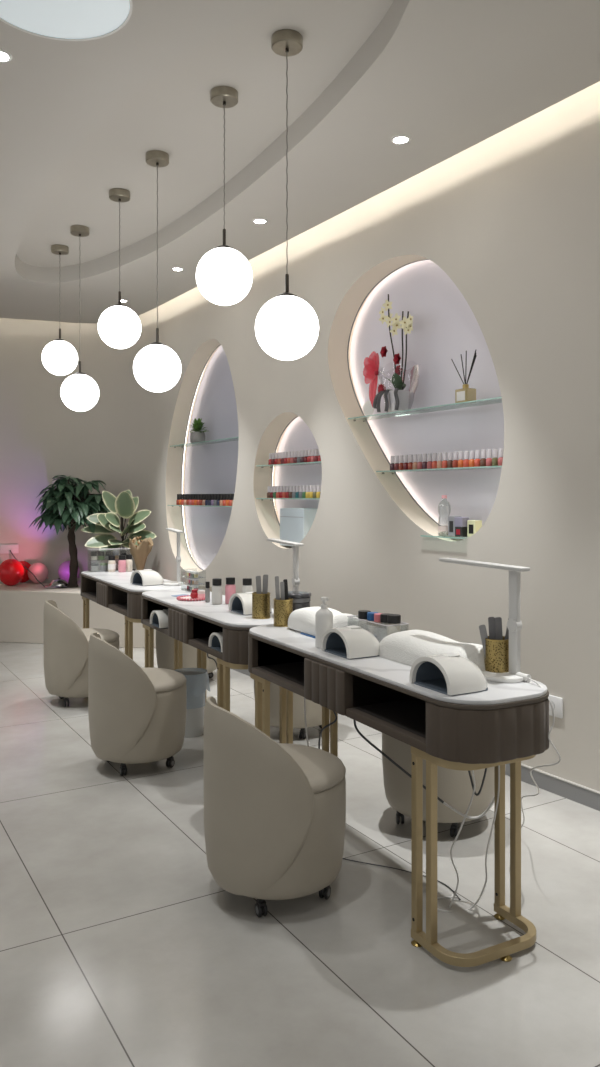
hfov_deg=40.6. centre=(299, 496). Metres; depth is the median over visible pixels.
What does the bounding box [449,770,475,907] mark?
cable
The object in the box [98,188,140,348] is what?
globe pendant
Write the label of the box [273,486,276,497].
nail polish
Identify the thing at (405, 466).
bottle
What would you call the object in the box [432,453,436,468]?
nail polish
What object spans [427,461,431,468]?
bottle
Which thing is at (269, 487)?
nail polish
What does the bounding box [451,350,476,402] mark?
reed diffuser
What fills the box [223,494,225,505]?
nail polish
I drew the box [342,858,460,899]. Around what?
cable
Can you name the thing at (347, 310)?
trim
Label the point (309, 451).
nail polish
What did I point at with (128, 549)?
acrylic organiser
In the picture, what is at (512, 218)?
wall
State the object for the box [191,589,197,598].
jar
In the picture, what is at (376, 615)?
lidded jar
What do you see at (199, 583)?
shelf
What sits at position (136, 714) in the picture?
barrel chair
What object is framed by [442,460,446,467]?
bottle
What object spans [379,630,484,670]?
pillow
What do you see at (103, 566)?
pot
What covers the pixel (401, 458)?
nail polish
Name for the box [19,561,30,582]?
balloon
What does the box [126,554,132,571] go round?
liquid bottle
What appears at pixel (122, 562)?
liquid bottle
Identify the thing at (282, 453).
nail polish
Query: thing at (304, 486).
nail polish
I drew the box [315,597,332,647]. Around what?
pump bottle
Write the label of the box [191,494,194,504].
nail polish
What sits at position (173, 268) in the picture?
recessed light
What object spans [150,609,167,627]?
lamp
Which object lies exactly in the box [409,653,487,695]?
lamp
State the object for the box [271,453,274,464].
nail polish
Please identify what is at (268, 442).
trim
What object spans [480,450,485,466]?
nail polish
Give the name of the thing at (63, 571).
balloon
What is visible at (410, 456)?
nail polish
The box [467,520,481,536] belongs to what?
box
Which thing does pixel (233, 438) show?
glass shelf
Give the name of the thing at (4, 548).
wall socket
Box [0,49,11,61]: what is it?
recessed light
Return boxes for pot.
[91,563,98,570]
[100,563,106,570]
[190,432,204,442]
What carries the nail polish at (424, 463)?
on the glass shelf at (413, 470)
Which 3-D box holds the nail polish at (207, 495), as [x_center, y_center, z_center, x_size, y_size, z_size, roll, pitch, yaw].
[-0.774,0.022,6.762,0.038,0.096,0.038,0,0,-32]
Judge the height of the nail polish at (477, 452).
0.086 m
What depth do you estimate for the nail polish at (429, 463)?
4.42 m
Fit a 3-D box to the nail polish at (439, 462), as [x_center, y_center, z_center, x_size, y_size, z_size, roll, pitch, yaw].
[0.753,-0.196,4.360,0.034,0.086,0.034,0,0,-32]
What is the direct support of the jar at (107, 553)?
on the acrylic organiser at (128, 549)
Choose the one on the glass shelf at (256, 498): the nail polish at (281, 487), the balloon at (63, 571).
the nail polish at (281, 487)
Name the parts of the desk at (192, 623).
leg, rail, leg, panel, panel, panel, leg, leg, leg, leg, rail, panel, leg, leg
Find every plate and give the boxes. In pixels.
[176,595,204,600]
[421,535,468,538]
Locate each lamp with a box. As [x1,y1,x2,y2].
[130,569,163,585]
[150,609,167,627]
[162,528,182,585]
[208,632,222,652]
[228,592,271,614]
[267,538,302,616]
[321,625,379,658]
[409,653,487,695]
[439,558,530,682]
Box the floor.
[0,642,599,1066]
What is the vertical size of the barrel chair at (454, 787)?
0.649 m
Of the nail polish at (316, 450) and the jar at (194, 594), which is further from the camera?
the nail polish at (316, 450)
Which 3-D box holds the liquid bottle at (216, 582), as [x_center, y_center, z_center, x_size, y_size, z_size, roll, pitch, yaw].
[-0.435,0.494,4.244,0.056,0.132,0.056,0,0,-32]
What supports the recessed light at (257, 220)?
in the ceiling
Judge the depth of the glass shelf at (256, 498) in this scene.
5.59 m
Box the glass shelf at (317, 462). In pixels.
[257,461,320,467]
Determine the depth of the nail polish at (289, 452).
5.65 m
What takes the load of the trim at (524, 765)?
attached to the wall at (512, 218)
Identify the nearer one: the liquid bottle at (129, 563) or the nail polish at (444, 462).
the nail polish at (444, 462)
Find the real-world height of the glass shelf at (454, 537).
0.007 m
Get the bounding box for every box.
[448,516,461,535]
[455,517,468,526]
[455,527,466,536]
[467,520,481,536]
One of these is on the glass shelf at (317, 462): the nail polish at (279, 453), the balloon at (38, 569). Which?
the nail polish at (279, 453)
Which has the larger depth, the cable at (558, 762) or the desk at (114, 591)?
the desk at (114, 591)
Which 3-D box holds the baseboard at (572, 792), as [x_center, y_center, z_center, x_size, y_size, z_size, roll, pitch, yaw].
[1.651,1.284,2.797,0.012,0.072,10.950,0,0,-32]
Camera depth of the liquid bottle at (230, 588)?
4.24 m
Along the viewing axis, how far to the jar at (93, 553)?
6.07 m
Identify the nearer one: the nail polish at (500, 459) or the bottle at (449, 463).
the nail polish at (500, 459)
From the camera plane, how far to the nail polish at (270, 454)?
5.87 m
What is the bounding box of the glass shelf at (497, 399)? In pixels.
[348,397,501,421]
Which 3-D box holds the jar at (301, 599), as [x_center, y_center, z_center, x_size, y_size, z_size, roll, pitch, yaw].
[-0.016,0.495,3.663,0.136,0.130,0.136,0,0,-32]
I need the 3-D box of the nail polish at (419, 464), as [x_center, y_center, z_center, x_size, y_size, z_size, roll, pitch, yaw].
[0.667,-0.196,4.496,0.034,0.086,0.034,0,0,-32]
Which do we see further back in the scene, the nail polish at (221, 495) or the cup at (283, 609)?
the nail polish at (221, 495)
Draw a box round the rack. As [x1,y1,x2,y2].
[181,576,205,591]
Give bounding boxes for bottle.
[108,555,115,571]
[118,555,125,571]
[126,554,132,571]
[205,581,209,601]
[212,578,221,604]
[225,577,235,603]
[242,578,252,592]
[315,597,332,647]
[394,463,398,469]
[403,462,407,469]
[408,462,412,469]
[412,462,417,469]
[417,462,421,468]
[422,461,426,468]
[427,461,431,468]
[432,461,436,468]
[437,461,441,467]
[438,495,450,535]
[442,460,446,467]
[447,460,452,467]
[452,460,457,467]
[455,388,475,402]
[458,459,462,466]
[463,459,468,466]
[469,459,474,466]
[474,459,479,466]
[480,458,485,466]
[486,458,491,465]
[492,458,497,465]
[498,457,502,465]
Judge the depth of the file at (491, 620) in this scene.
2.55 m
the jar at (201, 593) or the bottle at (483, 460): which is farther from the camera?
the jar at (201, 593)
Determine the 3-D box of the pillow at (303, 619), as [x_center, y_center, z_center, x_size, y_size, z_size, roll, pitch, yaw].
[0.100,0.510,3.351,0.190,0.088,0.365,0,0,-28]
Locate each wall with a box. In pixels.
[0,305,161,583]
[162,81,599,791]
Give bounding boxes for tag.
[363,401,373,415]
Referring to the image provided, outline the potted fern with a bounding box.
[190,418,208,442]
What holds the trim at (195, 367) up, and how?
attached to the wall at (512, 218)
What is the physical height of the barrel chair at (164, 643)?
0.649 m
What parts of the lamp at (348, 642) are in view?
plate, button panel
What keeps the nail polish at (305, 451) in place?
on the glass shelf at (317, 462)
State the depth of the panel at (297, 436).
5.81 m
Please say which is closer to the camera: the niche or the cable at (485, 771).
the cable at (485, 771)
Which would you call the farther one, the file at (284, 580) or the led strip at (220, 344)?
the led strip at (220, 344)
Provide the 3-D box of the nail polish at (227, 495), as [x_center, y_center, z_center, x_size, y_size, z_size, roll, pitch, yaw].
[-0.573,0.022,6.446,0.038,0.096,0.038,0,0,-32]
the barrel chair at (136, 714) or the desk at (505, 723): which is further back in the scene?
the barrel chair at (136, 714)
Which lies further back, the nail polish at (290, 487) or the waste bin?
the nail polish at (290, 487)
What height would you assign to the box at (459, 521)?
0.050 m
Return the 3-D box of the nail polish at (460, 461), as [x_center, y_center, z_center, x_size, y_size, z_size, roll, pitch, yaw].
[0.840,-0.196,4.224,0.034,0.086,0.034,0,0,-32]
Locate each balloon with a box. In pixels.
[0,559,23,585]
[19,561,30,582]
[28,562,47,583]
[58,560,79,581]
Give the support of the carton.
on the trim at (268, 442)
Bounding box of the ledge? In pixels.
[0,582,155,647]
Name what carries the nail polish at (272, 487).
on the glass shelf at (256, 498)
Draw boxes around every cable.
[304,697,308,745]
[318,711,336,748]
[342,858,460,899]
[353,720,443,802]
[437,765,499,911]
[443,764,505,818]
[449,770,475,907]
[468,768,486,795]
[521,678,560,827]
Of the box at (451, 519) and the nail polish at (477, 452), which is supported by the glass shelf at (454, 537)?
the box at (451, 519)
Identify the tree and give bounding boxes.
[30,475,109,587]
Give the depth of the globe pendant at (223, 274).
3.49 m
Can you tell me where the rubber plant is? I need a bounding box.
[81,490,156,570]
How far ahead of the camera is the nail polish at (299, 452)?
5.54 m
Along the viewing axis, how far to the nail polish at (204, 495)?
6.79 m
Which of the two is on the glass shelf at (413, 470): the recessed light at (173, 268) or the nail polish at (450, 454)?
the nail polish at (450, 454)
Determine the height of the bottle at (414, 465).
0.043 m
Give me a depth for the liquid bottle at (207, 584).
4.31 m
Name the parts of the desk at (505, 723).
leg, rail, leg, panel, leg, leg, panel, panel, leg, leg, rail, rail, panel, leg, leg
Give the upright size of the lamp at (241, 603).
0.096 m
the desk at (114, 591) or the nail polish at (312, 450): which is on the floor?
the desk at (114, 591)
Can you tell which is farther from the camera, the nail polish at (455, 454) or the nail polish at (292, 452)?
the nail polish at (292, 452)
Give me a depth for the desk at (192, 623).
3.92 m
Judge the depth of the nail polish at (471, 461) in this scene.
4.14 m
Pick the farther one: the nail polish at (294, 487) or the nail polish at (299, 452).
the nail polish at (294, 487)
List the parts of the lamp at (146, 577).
plate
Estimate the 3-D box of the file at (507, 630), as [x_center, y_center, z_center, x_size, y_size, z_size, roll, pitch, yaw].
[0.653,0.465,2.555,0.050,0.171,0.004,0,0,0]
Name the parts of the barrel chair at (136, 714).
backrest, seat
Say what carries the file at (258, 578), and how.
in the cup at (260, 602)
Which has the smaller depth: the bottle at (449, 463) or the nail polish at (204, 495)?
the bottle at (449, 463)
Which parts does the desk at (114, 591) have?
leg, leg, panel, panel, panel, leg, leg, rail, panel, leg, leg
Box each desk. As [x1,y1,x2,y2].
[81,570,186,669]
[141,589,292,743]
[248,624,548,966]
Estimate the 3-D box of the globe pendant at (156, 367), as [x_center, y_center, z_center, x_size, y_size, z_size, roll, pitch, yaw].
[-0.743,-1.163,4.217,0.248,1.234,0.248,0,0,-32]
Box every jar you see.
[91,551,96,559]
[91,566,97,570]
[98,551,104,559]
[105,551,111,558]
[113,551,118,558]
[120,550,125,558]
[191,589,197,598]
[198,590,204,598]
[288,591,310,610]
[358,610,370,620]
[367,612,377,621]
[374,613,381,623]
[380,613,389,630]
[387,614,400,635]
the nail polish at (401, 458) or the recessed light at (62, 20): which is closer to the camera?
the recessed light at (62, 20)
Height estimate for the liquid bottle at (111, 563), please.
0.122 m
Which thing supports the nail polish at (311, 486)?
on the glass shelf at (256, 498)
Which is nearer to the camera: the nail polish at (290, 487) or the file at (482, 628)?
the file at (482, 628)
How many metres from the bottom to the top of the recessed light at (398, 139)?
0.006 m
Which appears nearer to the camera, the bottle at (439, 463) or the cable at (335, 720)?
the cable at (335, 720)
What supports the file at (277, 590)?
in the cup at (283, 609)
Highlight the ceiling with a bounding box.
[0,0,599,322]
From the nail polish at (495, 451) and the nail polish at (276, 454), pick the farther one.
the nail polish at (276, 454)
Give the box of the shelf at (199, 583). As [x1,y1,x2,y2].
[183,582,204,584]
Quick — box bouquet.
[128,536,152,569]
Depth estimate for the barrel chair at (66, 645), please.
5.03 m
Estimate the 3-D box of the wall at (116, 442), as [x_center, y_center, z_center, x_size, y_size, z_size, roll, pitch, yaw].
[-5.283,-0.305,7.132,8.023,3.250,0.873,0,0,-10]
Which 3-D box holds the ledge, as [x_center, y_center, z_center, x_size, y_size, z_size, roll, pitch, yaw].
[-3.212,1.085,7.646,4.325,0.470,0.938,0,0,3]
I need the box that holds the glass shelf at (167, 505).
[167,505,231,506]
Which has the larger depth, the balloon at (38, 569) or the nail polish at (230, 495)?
the balloon at (38, 569)
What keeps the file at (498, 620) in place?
in the cup at (496, 658)
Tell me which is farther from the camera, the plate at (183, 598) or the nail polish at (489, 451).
the plate at (183, 598)
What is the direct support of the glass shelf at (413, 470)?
attached to the wall at (512, 218)
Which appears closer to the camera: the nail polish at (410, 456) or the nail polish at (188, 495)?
the nail polish at (410, 456)
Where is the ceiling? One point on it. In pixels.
(79, 120)
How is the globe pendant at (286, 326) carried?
hanging from the ceiling
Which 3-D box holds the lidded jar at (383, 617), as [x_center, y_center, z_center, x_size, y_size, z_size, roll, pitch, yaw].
[0.329,0.500,3.065,0.051,0.113,0.051,0,0,-32]
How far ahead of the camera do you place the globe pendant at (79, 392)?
5.28 m
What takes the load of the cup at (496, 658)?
on the desk at (505, 723)
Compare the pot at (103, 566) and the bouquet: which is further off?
the bouquet
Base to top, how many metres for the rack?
0.125 m
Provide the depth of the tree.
7.52 m
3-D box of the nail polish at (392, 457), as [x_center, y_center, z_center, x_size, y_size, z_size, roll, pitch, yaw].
[0.538,-0.196,4.699,0.034,0.086,0.034,0,0,-32]
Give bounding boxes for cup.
[252,592,269,618]
[273,598,292,626]
[484,636,508,672]
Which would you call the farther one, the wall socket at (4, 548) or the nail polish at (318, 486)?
the wall socket at (4, 548)
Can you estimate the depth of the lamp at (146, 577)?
5.14 m
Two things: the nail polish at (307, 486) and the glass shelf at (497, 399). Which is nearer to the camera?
the glass shelf at (497, 399)
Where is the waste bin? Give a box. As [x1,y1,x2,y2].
[174,668,209,736]
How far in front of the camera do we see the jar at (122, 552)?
6.18 m
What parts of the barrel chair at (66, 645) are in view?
backrest, seat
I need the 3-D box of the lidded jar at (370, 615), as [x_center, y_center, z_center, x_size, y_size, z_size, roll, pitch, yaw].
[0.283,0.503,3.148,0.045,0.107,0.045,0,0,-32]
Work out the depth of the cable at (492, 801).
2.65 m
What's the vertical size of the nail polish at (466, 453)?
0.086 m
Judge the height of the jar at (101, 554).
0.062 m
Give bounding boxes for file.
[256,576,261,593]
[262,574,267,593]
[275,576,279,599]
[280,582,284,599]
[283,579,288,599]
[479,625,487,655]
[488,617,495,639]
[495,617,502,639]
[504,618,508,639]
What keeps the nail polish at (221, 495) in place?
on the glass shelf at (167, 505)
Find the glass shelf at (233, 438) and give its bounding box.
[170,437,238,447]
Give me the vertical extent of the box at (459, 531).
0.050 m
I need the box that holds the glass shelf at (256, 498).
[256,498,319,500]
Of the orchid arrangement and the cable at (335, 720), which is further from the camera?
the orchid arrangement
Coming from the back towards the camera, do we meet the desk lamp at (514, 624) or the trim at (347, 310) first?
the trim at (347, 310)
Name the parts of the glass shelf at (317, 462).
pane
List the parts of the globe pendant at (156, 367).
globe, stem, cord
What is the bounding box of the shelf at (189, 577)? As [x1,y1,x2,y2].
[181,576,205,578]
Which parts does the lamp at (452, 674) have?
button panel, plate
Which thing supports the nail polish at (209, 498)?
on the glass shelf at (167, 505)
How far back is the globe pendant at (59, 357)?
5.69 m
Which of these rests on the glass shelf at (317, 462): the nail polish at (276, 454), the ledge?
the nail polish at (276, 454)
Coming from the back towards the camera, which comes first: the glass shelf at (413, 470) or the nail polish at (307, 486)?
the nail polish at (307, 486)
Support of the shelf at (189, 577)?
attached to the rack
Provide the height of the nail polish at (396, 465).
0.086 m
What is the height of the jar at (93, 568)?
0.040 m
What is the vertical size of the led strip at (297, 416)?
0.997 m
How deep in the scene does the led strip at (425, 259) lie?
4.99 m
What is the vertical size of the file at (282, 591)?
0.180 m
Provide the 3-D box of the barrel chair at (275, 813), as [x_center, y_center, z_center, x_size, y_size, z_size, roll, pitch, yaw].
[-0.084,0.992,2.702,0.473,0.649,0.472,0,0,0]
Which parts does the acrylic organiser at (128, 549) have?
panel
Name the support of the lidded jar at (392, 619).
in the acrylic organiser at (378, 630)
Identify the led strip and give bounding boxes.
[181,344,220,569]
[271,416,298,525]
[347,259,440,525]
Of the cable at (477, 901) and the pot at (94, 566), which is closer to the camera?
the cable at (477, 901)
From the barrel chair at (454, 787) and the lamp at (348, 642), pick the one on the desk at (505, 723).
the lamp at (348, 642)
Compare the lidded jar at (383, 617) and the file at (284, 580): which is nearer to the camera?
the lidded jar at (383, 617)
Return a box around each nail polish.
[186,494,189,504]
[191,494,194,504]
[199,494,202,504]
[202,494,205,504]
[205,494,208,504]
[208,494,210,505]
[211,494,213,505]
[214,494,216,505]
[217,494,219,505]
[220,494,222,505]
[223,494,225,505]
[226,494,228,505]
[229,494,232,505]
[267,486,270,497]
[268,453,271,464]
[270,486,273,497]
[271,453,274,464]
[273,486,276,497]
[274,453,277,463]
[276,486,279,497]
[277,452,280,463]
[279,486,282,497]
[281,452,284,463]
[282,486,285,497]
[284,452,287,463]
[285,486,288,497]
[287,451,290,462]
[289,486,292,497]
[290,451,293,462]
[292,486,295,497]
[293,451,297,462]
[295,486,298,497]
[297,451,300,462]
[299,485,302,497]
[300,450,303,462]
[302,485,305,497]
[304,450,307,461]
[306,485,309,497]
[307,450,310,461]
[309,485,312,497]
[311,449,314,461]
[313,485,316,497]
[314,449,318,461]
[316,485,320,497]
[390,456,394,469]
[394,456,398,469]
[399,455,403,469]
[403,455,407,469]
[408,455,412,469]
[412,454,417,469]
[417,454,421,468]
[422,454,426,468]
[427,453,431,468]
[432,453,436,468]
[437,453,441,467]
[442,452,446,467]
[447,452,452,467]
[452,452,457,467]
[458,451,462,466]
[463,451,468,466]
[469,450,474,466]
[474,450,479,466]
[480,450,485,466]
[486,449,491,465]
[492,449,497,465]
[498,448,503,465]
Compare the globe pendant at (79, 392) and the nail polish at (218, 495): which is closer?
the globe pendant at (79, 392)
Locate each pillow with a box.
[288,607,357,635]
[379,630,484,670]
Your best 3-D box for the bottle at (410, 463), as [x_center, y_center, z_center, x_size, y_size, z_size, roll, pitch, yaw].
[0.624,-0.174,4.564,0.034,0.043,0.034,0,0,-32]
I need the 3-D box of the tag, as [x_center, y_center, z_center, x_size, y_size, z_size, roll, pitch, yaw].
[0.414,-0.532,4.885,0.028,0.096,0.109,0,0,-32]
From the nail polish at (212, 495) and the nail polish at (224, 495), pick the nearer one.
the nail polish at (224, 495)
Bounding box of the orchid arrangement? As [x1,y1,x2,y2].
[363,294,419,413]
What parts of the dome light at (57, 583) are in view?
power cord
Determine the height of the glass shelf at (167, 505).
0.017 m
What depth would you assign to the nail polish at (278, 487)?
5.78 m
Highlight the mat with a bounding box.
[300,632,314,637]
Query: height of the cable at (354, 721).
0.278 m
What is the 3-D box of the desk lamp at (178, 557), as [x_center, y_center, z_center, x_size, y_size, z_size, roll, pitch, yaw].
[-0.846,0.384,5.269,0.132,0.352,0.390,0,0,-20]
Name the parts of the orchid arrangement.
orchid flower, orchid flower, orchid flower, orchid flower, stem, orchid flower, orchid flower, orchid flower, pot, stem, orchid flower, stem, orchid flower, orchid flower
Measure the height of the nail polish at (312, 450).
0.086 m
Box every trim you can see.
[166,339,219,572]
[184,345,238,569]
[253,412,297,548]
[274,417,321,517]
[328,255,463,540]
[521,763,599,793]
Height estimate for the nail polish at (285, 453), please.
0.086 m
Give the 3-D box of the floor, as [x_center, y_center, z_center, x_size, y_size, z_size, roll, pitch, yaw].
[-2.166,1.320,2.474,9.000,0.001,14.500,0,0,-32]
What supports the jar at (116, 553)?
on the acrylic organiser at (128, 549)
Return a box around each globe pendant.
[42,244,77,375]
[60,225,98,411]
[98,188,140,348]
[133,150,180,391]
[196,86,251,305]
[255,29,318,360]
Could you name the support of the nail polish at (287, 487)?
on the glass shelf at (256, 498)
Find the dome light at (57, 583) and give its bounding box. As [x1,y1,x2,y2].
[10,550,69,587]
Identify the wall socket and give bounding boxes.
[0,544,18,553]
[549,695,562,718]
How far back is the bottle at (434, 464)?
4.38 m
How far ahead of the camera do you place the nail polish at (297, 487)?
5.56 m
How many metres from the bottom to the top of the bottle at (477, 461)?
0.043 m
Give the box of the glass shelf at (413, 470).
[376,466,501,473]
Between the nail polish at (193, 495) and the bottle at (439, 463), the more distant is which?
the nail polish at (193, 495)
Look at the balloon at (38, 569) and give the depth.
7.88 m
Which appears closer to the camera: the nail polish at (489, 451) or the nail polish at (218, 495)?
the nail polish at (489, 451)
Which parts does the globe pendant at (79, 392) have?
globe, cord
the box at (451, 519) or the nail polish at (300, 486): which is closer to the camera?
the box at (451, 519)
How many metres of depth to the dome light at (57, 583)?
7.59 m
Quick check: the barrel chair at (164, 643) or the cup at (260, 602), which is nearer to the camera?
the cup at (260, 602)
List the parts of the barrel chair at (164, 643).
backrest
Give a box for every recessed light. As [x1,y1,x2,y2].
[0,0,131,40]
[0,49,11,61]
[171,267,183,270]
[253,218,267,223]
[391,135,410,143]
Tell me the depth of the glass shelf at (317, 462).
5.65 m
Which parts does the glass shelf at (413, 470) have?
pane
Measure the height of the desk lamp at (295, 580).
0.352 m
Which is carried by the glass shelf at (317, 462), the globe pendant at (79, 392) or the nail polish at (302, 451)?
the nail polish at (302, 451)
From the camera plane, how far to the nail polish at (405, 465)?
4.59 m
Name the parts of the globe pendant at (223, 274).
globe, stem, cord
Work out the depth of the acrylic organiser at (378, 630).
3.05 m
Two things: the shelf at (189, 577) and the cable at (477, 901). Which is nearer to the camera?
the cable at (477, 901)
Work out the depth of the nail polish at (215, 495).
6.61 m
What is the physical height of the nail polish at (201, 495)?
0.096 m
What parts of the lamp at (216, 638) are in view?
plate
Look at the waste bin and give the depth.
4.45 m
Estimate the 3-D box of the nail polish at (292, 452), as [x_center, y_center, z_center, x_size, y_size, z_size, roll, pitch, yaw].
[-0.051,-0.275,5.625,0.034,0.086,0.034,0,0,-32]
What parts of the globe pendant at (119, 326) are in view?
stem, globe, cord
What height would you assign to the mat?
0.005 m
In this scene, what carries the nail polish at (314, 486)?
on the glass shelf at (256, 498)
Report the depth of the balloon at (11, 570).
7.67 m
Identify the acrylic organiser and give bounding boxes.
[87,548,129,571]
[347,615,408,641]
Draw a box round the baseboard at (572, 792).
[230,668,599,810]
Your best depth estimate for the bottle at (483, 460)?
4.07 m
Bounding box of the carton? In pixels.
[280,508,316,545]
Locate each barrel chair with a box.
[44,600,118,706]
[88,633,186,775]
[156,586,216,677]
[204,696,345,916]
[254,680,329,738]
[382,733,493,836]
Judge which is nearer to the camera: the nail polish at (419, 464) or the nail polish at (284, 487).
the nail polish at (419, 464)
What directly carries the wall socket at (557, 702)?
attached to the wall at (512, 218)
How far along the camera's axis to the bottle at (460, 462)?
4.21 m
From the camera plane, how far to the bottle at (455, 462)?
4.24 m
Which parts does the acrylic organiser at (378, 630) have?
panel, panel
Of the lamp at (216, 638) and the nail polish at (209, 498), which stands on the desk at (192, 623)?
the lamp at (216, 638)
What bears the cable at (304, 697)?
hanging from the desk at (505, 723)
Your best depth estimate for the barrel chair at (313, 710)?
4.38 m
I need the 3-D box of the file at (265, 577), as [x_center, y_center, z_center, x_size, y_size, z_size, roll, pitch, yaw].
[-0.164,0.455,3.762,0.033,0.190,0.004,0,0,0]
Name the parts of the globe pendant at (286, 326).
stem, globe, cord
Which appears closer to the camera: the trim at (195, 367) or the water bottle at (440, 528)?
the water bottle at (440, 528)
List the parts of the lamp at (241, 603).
plate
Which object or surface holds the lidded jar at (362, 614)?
in the acrylic organiser at (378, 630)

